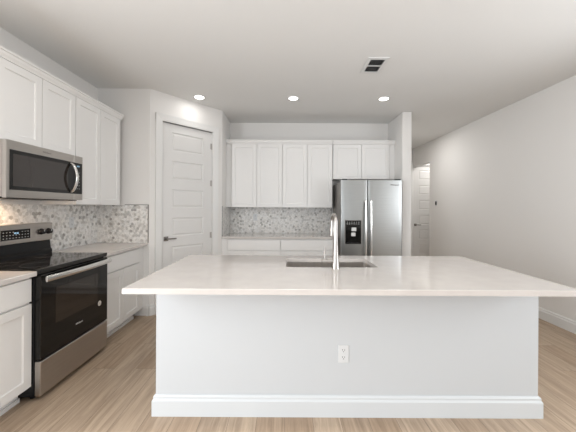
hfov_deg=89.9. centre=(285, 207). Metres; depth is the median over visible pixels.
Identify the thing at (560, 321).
baseboard
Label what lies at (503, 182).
wall
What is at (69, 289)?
range
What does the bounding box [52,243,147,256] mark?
countertop
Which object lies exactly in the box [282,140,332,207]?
upper cabinet
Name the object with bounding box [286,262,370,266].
sink
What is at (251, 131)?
wall
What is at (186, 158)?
door
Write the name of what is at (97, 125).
upper cabinet
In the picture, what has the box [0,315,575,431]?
floor
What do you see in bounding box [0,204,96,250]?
backsplash
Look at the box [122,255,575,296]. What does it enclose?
island countertop
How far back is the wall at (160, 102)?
3.84 m
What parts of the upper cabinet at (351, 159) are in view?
door, crown moulding, door, filler panel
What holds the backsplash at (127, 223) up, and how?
attached to the wall at (134, 104)
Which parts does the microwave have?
handle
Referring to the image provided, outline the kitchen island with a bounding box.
[151,294,542,418]
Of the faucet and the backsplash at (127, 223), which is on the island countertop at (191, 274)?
the faucet
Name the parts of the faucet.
handle, spout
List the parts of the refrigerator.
control panel, freezer door, handle, handle, fridge door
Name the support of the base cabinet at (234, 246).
on the floor
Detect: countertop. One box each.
[0,271,36,285]
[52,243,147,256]
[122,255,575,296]
[222,233,333,238]
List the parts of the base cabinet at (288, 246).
door, drawer, door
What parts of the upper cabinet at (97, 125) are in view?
door, crown moulding, door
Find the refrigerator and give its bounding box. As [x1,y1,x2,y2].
[333,179,402,255]
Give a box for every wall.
[0,27,97,246]
[97,88,149,315]
[149,89,221,304]
[222,111,229,205]
[230,123,387,212]
[388,112,411,255]
[413,75,575,320]
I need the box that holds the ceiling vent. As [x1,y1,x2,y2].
[360,57,389,73]
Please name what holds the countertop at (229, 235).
on the base cabinet at (234, 246)
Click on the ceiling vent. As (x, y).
(373, 65)
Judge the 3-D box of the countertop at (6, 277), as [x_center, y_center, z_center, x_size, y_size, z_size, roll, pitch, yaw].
[-2.051,0.461,1.706,0.640,0.032,0.607,0,0,0]
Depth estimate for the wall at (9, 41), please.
2.77 m
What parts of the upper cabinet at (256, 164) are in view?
filler panel, door, crown moulding, door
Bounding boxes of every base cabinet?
[0,278,31,415]
[106,247,142,337]
[222,239,280,254]
[280,239,332,255]
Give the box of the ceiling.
[0,0,575,148]
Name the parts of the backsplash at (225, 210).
edge trim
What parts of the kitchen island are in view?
baseboard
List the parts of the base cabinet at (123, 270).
door, drawer, door, filler panel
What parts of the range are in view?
control panel, knob, knob, storage drawer, oven door, handle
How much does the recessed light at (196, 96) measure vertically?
0.009 m
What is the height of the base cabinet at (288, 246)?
0.881 m
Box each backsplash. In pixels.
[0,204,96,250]
[97,204,148,242]
[222,206,229,235]
[230,207,331,232]
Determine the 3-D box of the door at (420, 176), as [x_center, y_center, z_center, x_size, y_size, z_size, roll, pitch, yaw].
[3.589,0.130,7.289,0.962,2.521,0.142,0,0,0]
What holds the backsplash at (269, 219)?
attached to the wall at (251, 131)
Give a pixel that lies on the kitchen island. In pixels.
(217, 355)
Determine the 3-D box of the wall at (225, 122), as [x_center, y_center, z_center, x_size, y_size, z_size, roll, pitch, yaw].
[-1.040,-0.059,4.815,0.110,2.848,0.750,0,0,0]
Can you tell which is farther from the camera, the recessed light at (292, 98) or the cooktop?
the recessed light at (292, 98)
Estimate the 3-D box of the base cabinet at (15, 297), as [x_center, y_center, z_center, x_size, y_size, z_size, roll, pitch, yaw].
[-2.072,0.918,1.707,0.603,0.881,0.609,0,0,0]
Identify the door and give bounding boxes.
[154,112,218,314]
[411,162,429,255]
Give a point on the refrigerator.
(368, 212)
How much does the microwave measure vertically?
0.421 m
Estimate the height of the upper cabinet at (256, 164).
1.103 m
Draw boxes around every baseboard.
[146,304,154,315]
[538,307,575,333]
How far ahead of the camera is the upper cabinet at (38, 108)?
2.33 m
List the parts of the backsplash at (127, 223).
edge trim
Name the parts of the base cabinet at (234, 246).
filler panel, door, drawer, door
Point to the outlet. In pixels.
(343, 350)
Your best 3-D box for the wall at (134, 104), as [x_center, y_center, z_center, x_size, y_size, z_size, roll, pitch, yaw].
[-2.040,-0.064,3.675,0.660,2.848,0.110,0,0,0]
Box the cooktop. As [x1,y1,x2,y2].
[0,252,106,273]
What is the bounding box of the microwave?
[0,139,82,200]
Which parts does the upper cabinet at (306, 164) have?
door, crown moulding, door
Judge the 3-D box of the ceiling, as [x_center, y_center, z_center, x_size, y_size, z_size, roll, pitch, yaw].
[0.998,-1.521,1.325,7.020,0.100,12.150,0,0,0]
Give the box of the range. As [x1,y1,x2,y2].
[0,222,111,398]
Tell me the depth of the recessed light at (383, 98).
3.88 m
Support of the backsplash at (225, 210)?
attached to the wall at (225, 122)
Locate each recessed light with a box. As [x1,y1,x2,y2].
[193,94,205,99]
[287,95,299,100]
[377,96,390,100]
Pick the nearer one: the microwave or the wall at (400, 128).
the microwave
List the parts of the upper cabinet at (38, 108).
door, crown moulding, door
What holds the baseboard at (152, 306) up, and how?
attached to the wall at (160, 102)
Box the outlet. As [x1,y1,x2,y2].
[338,345,348,362]
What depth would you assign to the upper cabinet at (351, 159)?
4.73 m
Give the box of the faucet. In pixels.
[321,213,338,268]
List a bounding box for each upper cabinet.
[0,45,78,155]
[40,90,123,204]
[226,139,282,206]
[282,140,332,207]
[332,140,395,180]
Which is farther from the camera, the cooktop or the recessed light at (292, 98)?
the recessed light at (292, 98)
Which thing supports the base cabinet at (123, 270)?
on the floor

